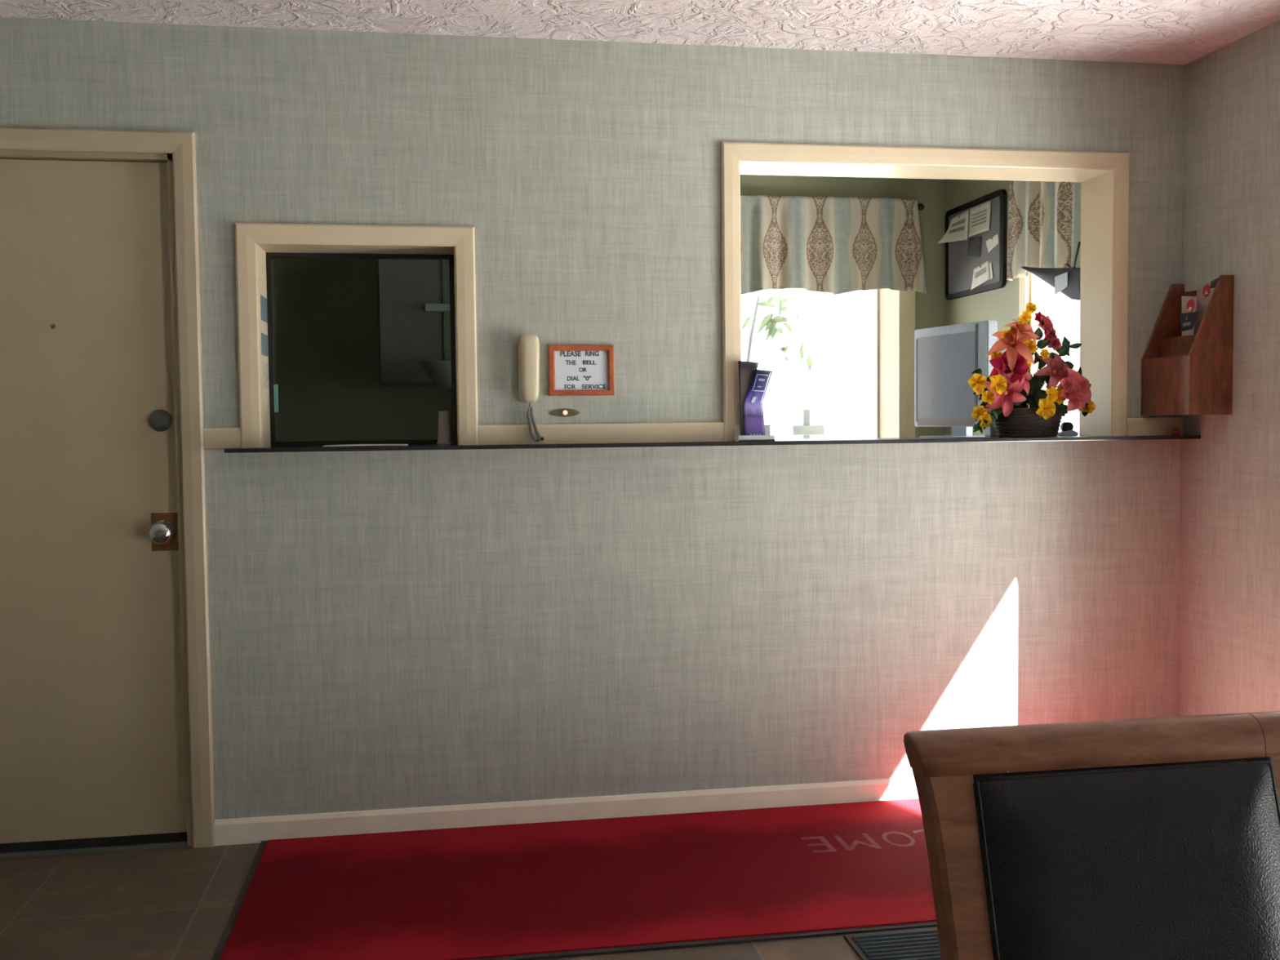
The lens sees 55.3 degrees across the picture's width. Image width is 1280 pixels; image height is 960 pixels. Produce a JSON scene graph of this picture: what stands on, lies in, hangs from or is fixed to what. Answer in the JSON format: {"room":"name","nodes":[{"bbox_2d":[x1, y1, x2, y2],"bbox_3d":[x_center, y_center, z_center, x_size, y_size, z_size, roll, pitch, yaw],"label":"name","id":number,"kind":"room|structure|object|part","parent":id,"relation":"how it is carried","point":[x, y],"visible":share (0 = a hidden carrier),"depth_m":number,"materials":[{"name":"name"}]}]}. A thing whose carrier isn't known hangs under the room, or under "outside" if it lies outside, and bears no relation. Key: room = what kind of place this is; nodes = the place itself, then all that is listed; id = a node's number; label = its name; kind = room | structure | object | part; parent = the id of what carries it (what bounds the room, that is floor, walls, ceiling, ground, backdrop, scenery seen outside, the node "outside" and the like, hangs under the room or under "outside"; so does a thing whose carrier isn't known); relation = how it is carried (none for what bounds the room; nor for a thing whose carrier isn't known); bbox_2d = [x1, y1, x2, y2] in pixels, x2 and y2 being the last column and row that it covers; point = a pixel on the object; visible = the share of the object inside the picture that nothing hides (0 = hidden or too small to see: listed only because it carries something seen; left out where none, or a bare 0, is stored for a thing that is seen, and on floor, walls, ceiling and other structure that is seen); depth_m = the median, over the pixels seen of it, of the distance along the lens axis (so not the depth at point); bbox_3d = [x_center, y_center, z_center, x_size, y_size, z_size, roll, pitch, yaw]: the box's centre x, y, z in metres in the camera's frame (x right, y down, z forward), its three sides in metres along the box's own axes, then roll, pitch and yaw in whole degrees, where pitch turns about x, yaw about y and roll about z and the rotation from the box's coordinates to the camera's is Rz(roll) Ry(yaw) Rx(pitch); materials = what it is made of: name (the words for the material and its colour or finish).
{"room":"motel lobby","nodes":[
{"label":"motel lobby","id":0,"kind":"room"},
{"bbox_2d":[0,843,862,959],"bbox_3d":[-0.264,1.221,2.062,5.103,0.120,8.020,-1,3,-9],"label":"floor","id":1,"kind":"structure","parent":0,"point":[167,903],"depth_m":3.16,"materials":[{"name":"stone"}]},
{"bbox_2d":[211,798,937,959],"bbox_3d":[0.395,1.079,3.435,2.945,0.011,0.948,-1,3,-9],"label":"floor mat","id":2,"kind":"object","parent":1,"relation":"on","point":[607,886],"visible":0.7,"depth_m":3.27,"materials":[{"name":"carpet"}]},
{"bbox_2d":[844,927,941,959],"bbox_3d":[0.941,1.117,2.565,0.752,0.010,0.928,-1,3,-9],"label":"floor vent","id":3,"kind":"object","parent":1,"relation":"on","point":[919,944],"visible":0.23,"depth_m":2.90,"materials":[{"name":"metal"}]},
{"bbox_2d":[903,711,1279,959],"bbox_3d":[0.573,0.740,1.094,0.489,0.919,0.615,-1,3,-9],"label":"dining chair","id":4,"kind":"object","parent":1,"relation":"on","point":[1153,838],"visible":1,"depth_m":1.29,"materials":[{"name":"black leather"}]},
{"bbox_3d":[0.336,0.733,1.283,0.066,0.919,0.163,-1,3,-9],"label":"leg","id":5,"kind":"part","parent":4,"relation":"part of","materials":[{"name":"brown wood"}]},
{"bbox_3d":[0.522,0.289,1.350,0.341,0.042,0.049,-1,3,-9],"label":"crest rail","id":6,"kind":"part","parent":4,"relation":"part of","materials":[{"name":"brown wood"}]},
{"bbox_3d":[0.535,0.464,1.294,0.358,0.304,0.102,-1,3,-9],"label":"leather panel","id":7,"kind":"part","parent":4,"relation":"part of","materials":[{"name":"black leather"}]},
{"bbox_3d":[0.738,0.726,1.349,0.066,0.919,0.163,-1,3,-9],"label":"leg","id":8,"kind":"part","parent":4,"relation":"part of","materials":[{"name":"brown wood"}]},
{"bbox_3d":[-0.966,0.641,5.079,1.120,0.750,0.750,-1,3,-9],"label":"table","id":9,"kind":"object","parent":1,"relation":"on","visible":0},
{"bbox_2d":[418,360,451,407],"bbox_3d":[-0.772,-0.111,5.049,0.270,0.750,0.270,-1,3,-9],"label":"lamp","id":10,"kind":"object","parent":9,"relation":"on","point":[439,371],"visible":0.38,"depth_m":4.94,"materials":[{"name":"grey ceramic"}]},
{"bbox_3d":[-0.775,-0.431,5.033,0.270,0.108,0.270,-1,3,-9],"label":"lamp shade","id":11,"kind":"part","parent":10,"relation":"part of","materials":[{"name":"grey ceramic"}]},
{"bbox_3d":[0.774,0.433,4.718,1.843,1.165,1.108,-1,3,-9],"label":"office desk","id":12,"kind":"object","parent":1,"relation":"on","visible":0},
{"bbox_2d":[914,320,997,437],"bbox_3d":[1.244,-0.384,4.802,0.190,0.447,0.500,-2,3,-20],"label":"computer monitor","id":13,"kind":"object","parent":12,"relation":"on","point":[946,357],"visible":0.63,"depth_m":4.78,"materials":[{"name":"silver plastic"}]},
{"bbox_2d":[0,17,1185,819],"bbox_3d":[-0.646,-0.130,3.796,4.963,2.411,0.190,-1,3,-9],"label":"wall","id":14,"kind":"structure","parent":0,"point":[389,629],"depth_m":3.79,"materials":[{"name":"fabric"}]},
{"bbox_2d":[0,159,187,858],"bbox_3d":[-1.765,0.089,3.571,0.807,2.021,0.169,-1,3,-9],"label":"door","id":15,"kind":"structure","parent":14,"relation":"in","point":[92,758],"depth_m":3.58,"materials":[{"name":"beige paint"}]},
{"bbox_3d":[-1.403,0.155,3.581,0.072,0.072,0.066,-1,3,-9],"label":"knob","id":16,"kind":"part","parent":15,"relation":"part of","materials":[{"name":"silver metal"}]},
{"bbox_3d":[-1.405,0.153,3.616,0.077,0.112,0.004,-1,3,-9],"label":"guard plate","id":17,"kind":"part","parent":15,"relation":"part of","materials":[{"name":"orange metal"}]},
{"bbox_2d":[0,126,214,848],"bbox_3d":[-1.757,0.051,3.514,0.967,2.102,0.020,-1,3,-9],"label":"trim","id":18,"kind":"structure","parent":14,"relation":"attached to","point":[181,144],"depth_m":3.56,"materials":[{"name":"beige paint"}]},
{"bbox_2d":[202,427,240,448],"bbox_3d":[-1.230,-0.123,3.595,0.105,0.059,0.015,-1,3,-9],"label":"trim","id":19,"kind":"structure","parent":14,"relation":"attached to","point":[213,437],"depth_m":3.59,"materials":[{"name":"beige paint"}]},
{"bbox_2d":[260,294,267,323],"bbox_3d":[-1.138,-0.517,3.698,0.001,0.075,0.135,-1,3,-9],"label":"sticker","id":20,"kind":"object","parent":14,"relation":"attached to","point":[263,300],"visible":1,"depth_m":3.69,"materials":[{"name":"paper"}]},
{"bbox_2d":[261,333,268,356],"bbox_3d":[-1.137,-0.409,3.703,0.001,0.065,0.150,-1,3,-9],"label":"sticker","id":21,"kind":"object","parent":14,"relation":"attached to","point":[264,339],"visible":1,"depth_m":3.70,"materials":[{"name":"paper"}]},
{"bbox_2d":[263,362,268,388],"bbox_3d":[-1.137,-0.318,3.713,0.001,0.075,0.095,-1,3,-9],"label":"sticker","id":22,"kind":"object","parent":14,"relation":"attached to","point":[265,365],"visible":1,"depth_m":3.71,"materials":[{"name":"white paper"}]},
{"bbox_2d":[234,222,478,448],"bbox_3d":[-0.854,-0.434,3.737,0.695,0.657,0.208,-1,3,-9],"label":"trim","id":23,"kind":"structure","parent":14,"relation":"attached to","point":[251,258],"depth_m":3.63,"materials":[{"name":"beige paint"}]},
{"bbox_2d":[266,252,457,446],"bbox_3d":[-0.869,-0.409,3.832,0.572,0.597,0.018,-1,3,-9],"label":"window","id":24,"kind":"structure","parent":14,"relation":"in","point":[268,255],"depth_m":3.81,"materials":[{"name":"black metal"}]},
{"bbox_2d":[273,384,278,412],"bbox_3d":[-1.128,-0.253,3.787,0.013,0.086,0.001,-1,3,-9],"label":"sticker","id":25,"kind":"object","parent":24,"relation":"attached to","point":[275,386],"visible":1,"depth_m":3.79,"materials":[{"name":"teal paper"}]},
{"bbox_2d":[518,333,543,442],"bbox_3d":[-0.332,-0.279,3.717,0.072,0.330,0.051,-1,3,-9],"label":"wall phone","id":26,"kind":"object","parent":14,"relation":"attached to","point":[528,344],"visible":1,"depth_m":3.69,"materials":[{"name":"beige plastic"}]},
{"bbox_3d":[-0.322,-0.177,3.716,0.043,0.125,0.026,1,3,28],"label":"coiled cord","id":27,"kind":"part","parent":26,"relation":"part of","materials":[{"name":"grey plastic"}]},
{"bbox_2d":[549,408,579,417],"bbox_3d":[-0.231,-0.207,3.759,0.092,0.026,0.010,-1,3,-9],"label":"bell","id":28,"kind":"object","parent":14,"relation":"attached to","point":[558,412],"visible":1,"depth_m":3.76,"materials":[{"name":"gold metal"}]},
{"bbox_2d":[213,777,918,845],"bbox_3d":[0.281,1.024,3.902,3.143,0.076,0.012,-1,3,-9],"label":"baseboard","id":29,"kind":"structure","parent":14,"relation":"attached to","point":[248,830],"depth_m":3.81,"materials":[{"name":"white paint"}]},
{"bbox_2d":[547,345,614,395],"bbox_3d":[-0.180,-0.338,3.758,0.202,0.155,0.015,-1,3,-9],"label":"framed sign","id":30,"kind":"object","parent":14,"relation":"attached to","point":[573,370],"visible":1,"depth_m":3.76,"materials":[{"name":"white paper"}]},
{"bbox_2d":[478,422,724,444],"bbox_3d":[-0.115,-0.144,3.779,0.765,0.059,0.015,-1,3,-9],"label":"trim","id":31,"kind":"structure","parent":14,"relation":"attached to","point":[648,432],"depth_m":3.77,"materials":[{"name":"beige paint"}]},
{"bbox_2d":[224,427,1200,453],"bbox_3d":[0.298,-0.132,3.896,3.069,0.038,0.300,-1,3,-9],"label":"shelf","id":32,"kind":"object","parent":14,"relation":"attached to","point":[1079,437],"depth_m":3.75,"materials":[{"name":"black laminate"}]},
{"bbox_2d":[322,444,408,446],"bbox_3d":[-0.816,-0.104,3.637,0.245,0.004,0.100,-1,3,-9],"label":"paper sheet","id":33,"kind":"object","parent":32,"relation":"on","point":[352,444],"visible":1,"depth_m":3.61,"materials":[{"name":"white paper"}]},
{"bbox_2d":[436,411,451,444],"bbox_3d":[-0.617,-0.165,3.839,0.046,0.104,0.046,-1,3,-9],"label":"foam cup","id":34,"kind":"object","parent":32,"relation":"on","point":[443,433],"visible":0.97,"depth_m":3.82,"materials":[{"name":"white plastic"}]},
{"bbox_2d":[450,407,456,444],"bbox_3d":[-0.588,-0.171,3.851,0.016,0.115,0.045,-1,3,-9],"label":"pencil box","id":35,"kind":"object","parent":32,"relation":"on","point":[453,410],"visible":0.99,"depth_m":3.83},
{"bbox_2d":[734,424,774,441],"bbox_3d":[0.356,-0.181,3.804,0.115,0.120,0.055,-1,3,-9],"label":"brochure holder","id":36,"kind":"object","parent":32,"relation":"on","point":[767,437],"visible":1,"depth_m":3.79,"materials":[{"name":"plastic"}]},
{"bbox_2d":[737,360,758,435],"bbox_3d":[0.339,-0.250,3.814,0.064,0.243,0.010,-1,3,-9],"label":"brochure","id":37,"kind":"object","parent":36,"relation":"in","point":[746,369],"visible":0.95,"depth_m":3.81,"materials":[{"name":"black paper"}]},
{"bbox_2d":[743,368,772,435],"bbox_3d":[0.367,-0.236,3.808,0.090,0.216,0.024,-1,3,-9],"label":"brochure","id":38,"kind":"object","parent":36,"relation":"in","point":[753,419],"visible":1,"depth_m":3.81,"materials":[{"name":"purple paper"}]},
{"bbox_2d":[984,419,997,436],"bbox_3d":[1.207,-0.187,4.163,0.050,0.078,0.045,-1,3,-9],"label":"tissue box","id":39,"kind":"object","parent":32,"relation":"on","point":[990,431],"visible":0.3,"depth_m":4.14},
{"bbox_2d":[968,302,1095,436],"bbox_3d":[1.288,-0.364,4.038,0.448,0.441,0.194,-1,3,-9],"label":"flower basket","id":40,"kind":"object","parent":32,"relation":"on","point":[1011,415],"visible":1,"depth_m":3.99,"materials":[{"name":"wicker"}]},
{"bbox_3d":[1.201,-0.364,3.969,0.125,0.123,0.054,-1,3,-9],"label":"crimson flower","id":41,"kind":"part","parent":40,"relation":"part of","materials":[{"name":"plant"}]},
{"bbox_3d":[1.214,-0.443,3.977,0.017,0.018,0.018,-1,3,-9],"label":"flower","id":42,"kind":"part","parent":40,"relation":"part of","materials":[{"name":"orange plant"}]},
{"bbox_2d":[993,407,1062,436],"bbox_3d":[1.290,-0.192,4.067,0.251,0.095,0.152,-1,3,-9],"label":"basket","id":43,"kind":"object","parent":40,"relation":"attached to","point":[1008,421],"depth_m":4.01,"materials":[{"name":"wicker"}]},
{"bbox_2d":[1057,422,1078,435],"bbox_3d":[1.446,-0.173,4.150,0.073,0.047,0.040,-1,3,-9],"label":"bell","id":44,"kind":"object","parent":32,"relation":"on","point":[1067,428],"visible":0.9,"depth_m":4.14,"materials":[{"name":"metal"}]},
{"bbox_3d":[1.777,-0.161,4.048,0.020,0.026,0.020,-1,3,-9],"label":"bottle cap","id":45,"kind":"part","parent":32,"relation":"part of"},
{"bbox_2d":[720,142,1129,441],"bbox_3d":[0.936,-0.599,3.929,1.374,0.929,0.018,-1,3,-9],"label":"trim","id":46,"kind":"structure","parent":14,"relation":"attached to","point":[732,153],"depth_m":3.89,"materials":[{"name":"beige paint"}]},
{"bbox_2d":[1127,417,1183,435],"bbox_3d":[1.718,-0.179,4.080,0.204,0.059,0.015,-1,3,-9],"label":"trim","id":47,"kind":"structure","parent":14,"relation":"attached to","point":[1162,425],"depth_m":4.07,"materials":[{"name":"beige paint"}]},
{"bbox_2d":[271,174,944,441],"bbox_3d":[-0.905,-0.227,5.793,5.103,2.411,0.320,-1,3,-9],"label":"wall","id":48,"kind":"structure","parent":0,"point":[326,314],"depth_m":5.56,"materials":[{"name":"green paint"}]},
{"bbox_2d":[377,258,450,386],"bbox_3d":[-0.871,-0.693,5.400,0.540,0.540,0.420,-1,3,-9],"label":"upper cabinet","id":49,"kind":"object","parent":48,"relation":"attached to","point":[409,335],"visible":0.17,"depth_m":5.17,"materials":[{"name":"grey paint"}]},
{"bbox_2d":[424,303,449,311],"bbox_3d":[-0.762,-0.730,5.180,0.295,0.030,0.045,-1,3,-9],"label":"tube light","id":50,"kind":"object","parent":49,"relation":"attached to","point":[428,307],"visible":0.44,"depth_m":5.14,"materials":[{"name":"glass"}]},
{"bbox_3d":[-0.708,-0.686,5.224,0.265,0.530,0.020,-1,3,-9],"label":"door","id":51,"kind":"part","parent":49,"relation":"part of","materials":[{"name":"grey paint"}]},
{"bbox_2d":[874,288,879,438],"bbox_3d":[0.602,-0.606,6.145,1.245,1.140,0.040,-1,3,-9],"label":"window","id":52,"kind":"structure","parent":48,"relation":"in","point":[876,291],"depth_m":6.24,"materials":[{"name":"beige paint"}]},
{"bbox_2d":[897,290,915,437],"bbox_3d":[0.648,-0.634,5.858,1.415,1.225,0.018,-1,3,-9],"label":"trim","id":53,"kind":"structure","parent":48,"relation":"attached to","point":[906,300],"depth_m":5.96,"materials":[{"name":"beige paint"}]},
{"bbox_2d":[918,203,924,210],"bbox_3d":[0.643,-1.308,5.802,1.477,0.035,0.064,-1,3,-9],"label":"curtain rod","id":54,"kind":"object","parent":48,"relation":"attached to","point":[921,206],"visible":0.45,"depth_m":5.89,"materials":[{"name":"black plastic"}]},
{"bbox_2d":[740,195,928,294],"bbox_3d":[0.684,-1.108,5.770,1.426,0.462,0.071,-1,3,-9],"label":"valance","id":55,"kind":"object","parent":54,"relation":"hanging from","point":[836,246],"visible":0.62,"depth_m":5.80,"materials":[{"name":"fabric"}]},
{"bbox_2d":[0,0,1279,179],"bbox_3d":[-0.291,-1.307,1.935,5.103,0.120,8.020,-1,3,-9],"label":"ceiling","id":56,"kind":"structure","parent":0,"point":[1170,32],"depth_m":3.54,"materials":[{"name":"white paint"}]},
{"bbox_2d":[1021,241,1080,300],"bbox_3d":[1.596,-0.784,4.723,0.036,0.224,0.461,-1,3,-9],"label":"desk lamp","id":57,"kind":"object","parent":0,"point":[1066,281],"visible":0.98,"depth_m":4.62,"materials":[{"name":"grey metal"}]},
{"bbox_2d":[943,19,1279,716],"bbox_3d":[2.184,-0.085,2.318,0.140,2.411,7.550,-1,3,-9],"label":"wall","id":58,"kind":"structure","parent":0,"point":[1228,644],"depth_m":3.83,"materials":[{"name":"fabric"}]},
{"bbox_2d":[944,189,1007,299],"bbox_3d":[1.539,-1.072,5.630,0.022,0.427,0.620,-1,3,-9],"label":"board","id":59,"kind":"object","parent":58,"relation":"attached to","point":[959,267],"visible":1,"depth_m":5.58,"materials":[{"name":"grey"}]},
{"bbox_2d":[937,209,968,243],"bbox_3d":[1.501,-1.192,5.793,0.042,0.138,0.246,-2,3,-22],"label":"note","id":60,"kind":"object","parent":59,"relation":"attached to","point":[957,229],"visible":1,"depth_m":5.77,"materials":[{"name":"white paper"}]},
{"bbox_2d":[948,217,965,233],"bbox_3d":[1.503,-1.199,5.782,0.014,0.052,0.159,-1,3,-15],"label":"print","id":61,"kind":"object","parent":60,"relation":"attached to","point":[957,225],"depth_m":5.78},
{"bbox_2d":[967,236,982,256],"bbox_3d":[1.536,-1.070,5.618,0.007,0.100,0.151,-1,3,-9],"label":"note","id":62,"kind":"object","parent":59,"relation":"attached to","point":[974,243],"visible":1,"depth_m":5.61,"materials":[{"name":"black paper"}]},
{"bbox_2d":[968,200,991,237],"bbox_3d":[1.542,-1.187,5.556,0.007,0.131,0.231,-1,3,-9],"label":"note","id":63,"kind":"object","parent":59,"relation":"attached to","point":[980,215],"visible":1,"depth_m":5.55,"materials":[{"name":"beige paper"}]},
{"bbox_2d":[971,208,986,227],"bbox_3d":[1.543,-1.191,5.556,0.001,0.059,0.159,-1,3,-9],"label":"print","id":64,"kind":"object","parent":63,"relation":"attached to","point":[979,216],"depth_m":5.56},
{"bbox_2d":[970,260,990,289],"bbox_3d":[1.546,-0.930,5.544,0.013,0.116,0.178,-1,3,-9],"label":"note","id":65,"kind":"object","parent":59,"relation":"attached to","point":[980,273],"visible":1,"depth_m":5.55,"materials":[{"name":"white paper"}]},
{"bbox_2d":[974,266,986,278],"bbox_3d":[1.548,-0.942,5.548,0.003,0.043,0.117,-1,3,-9],"label":"print","id":66,"kind":"object","parent":65,"relation":"attached to","point":[980,272],"depth_m":5.55},
{"bbox_2d":[988,260,993,279],"bbox_3d":[1.565,-0.938,5.459,0.007,0.088,0.055,-1,3,-9],"label":"note","id":67,"kind":"object","parent":59,"relation":"attached to","point":[989,261],"visible":1,"depth_m":5.46,"materials":[{"name":"white paper"}]},
{"bbox_2d":[986,233,999,252],"bbox_3d":[1.567,-1.052,5.437,0.007,0.073,0.132,-1,3,-9],"label":"note","id":68,"kind":"object","parent":59,"relation":"attached to","point":[992,242],"visible":1,"depth_m":5.44,"materials":[{"name":"white paper"}]},
{"bbox_2d":[1018,273,1029,404],"bbox_3d":[1.698,-0.534,4.738,0.018,1.275,0.938,-1,3,-9],"label":"trim","id":69,"kind":"structure","parent":58,"relation":"attached to","point":[1024,282],"depth_m":5.15,"materials":[{"name":"beige paint"}]},
{"bbox_2d":[1030,273,1038,376],"bbox_3d":[1.728,-0.531,4.729,0.030,1.170,0.855,-1,3,-9],"label":"window","id":70,"kind":"structure","parent":58,"relation":"in","point":[1033,278],"depth_m":5.13,"materials":[{"name":"beige paint"}]},
{"bbox_2d":[1140,275,1234,415],"bbox_3d":[1.764,-0.428,3.945,0.148,0.436,0.268,-1,3,-9],"label":"brochure rack","id":71,"kind":"object","parent":58,"relation":"attached to","point":[1192,374],"visible":1,"depth_m":3.83,"materials":[{"name":"brown wood"}]},
{"bbox_3d":[1.743,-0.434,4.071,0.148,0.436,0.012,-1,3,-9],"label":"panel","id":72,"kind":"part","parent":71,"relation":"part of","materials":[{"name":"brown wood"}]},
{"bbox_3d":[1.766,-0.216,3.956,0.148,0.009,0.244,-1,3,-9],"label":"panel","id":73,"kind":"part","parent":71,"relation":"part of","materials":[{"name":"brown wood"}]},
{"bbox_3d":[1.698,-0.307,3.940,0.010,0.178,0.244,-1,3,-9],"label":"panel","id":74,"kind":"part","parent":71,"relation":"part of","materials":[{"name":"brown wood"}]},
{"bbox_2d":[1179,296,1199,336],"bbox_3d":[1.769,-0.497,3.938,0.012,0.200,0.102,-1,3,-9],"label":"folded card","id":75,"kind":"object","parent":71,"relation":"in","point":[1188,317],"visible":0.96,"depth_m":3.94,"materials":[{"name":"multicoloured paper"}]},
{"bbox_3d":[1.832,-0.420,3.957,0.009,0.398,0.244,-1,3,-9],"label":"panel","id":76,"kind":"part","parent":71,"relation":"part of","materials":[{"name":"brown wood"}]},
{"bbox_2d":[1193,277,1218,334],"bbox_3d":[1.815,-0.551,3.911,0.011,0.190,0.145,-1,3,-9],"label":"folded card","id":77,"kind":"object","parent":71,"relation":"in","point":[1204,292],"visible":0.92,"depth_m":3.93,"materials":[{"name":"white paper"}]},
{"bbox_3d":[1.784,-0.422,3.819,0.148,0.436,0.012,-1,3,-9],"label":"panel","id":78,"kind":"part","parent":71,"relation":"part of","materials":[{"name":"brown wood"}]},
{"label":"outside","id":79,"kind":"structure","parent":0,"visible":0},
{"bbox_3d":[4.336,1.201,4.588,70.000,0.170,80.000,-1,3,-9],"label":"ground","id":80,"kind":"structure","parent":79,"visible":0},
{"bbox_2d":[741,290,812,370],"bbox_3d":[0.668,-0.096,6.740,0.555,2.283,0.180,0,3,15],"label":"bush","id":81,"kind":"object","parent":80,"relation":"on","point":[771,323],"visible":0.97,"depth_m":6.67,"materials":[{"name":"green plant"}]},
{"bbox_2d":[791,409,824,439],"bbox_3d":[0.929,0.326,6.762,0.178,1.430,0.050,-1,3,-9],"label":"post","id":82,"kind":"object","parent":80,"relation":"on","point":[805,429],"visible":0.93,"depth_m":6.71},
{"bbox_3d":[1.670,-1.281,4.722,0.050,0.035,1.005,-1,3,-9],"label":"curtain rod","id":83,"kind":"object","parent":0,"visible":0},
{"bbox_2d":[1006,180,1080,280],"bbox_3d":[1.636,-1.017,4.677,0.061,0.553,0.969,-1,3,-9],"label":"valance","id":84,"kind":"object","parent":83,"relation":"hanging from","point":[1044,217],"visible":0.44,"depth_m":4.83,"materials":[{"name":"fabric"}]}
]}

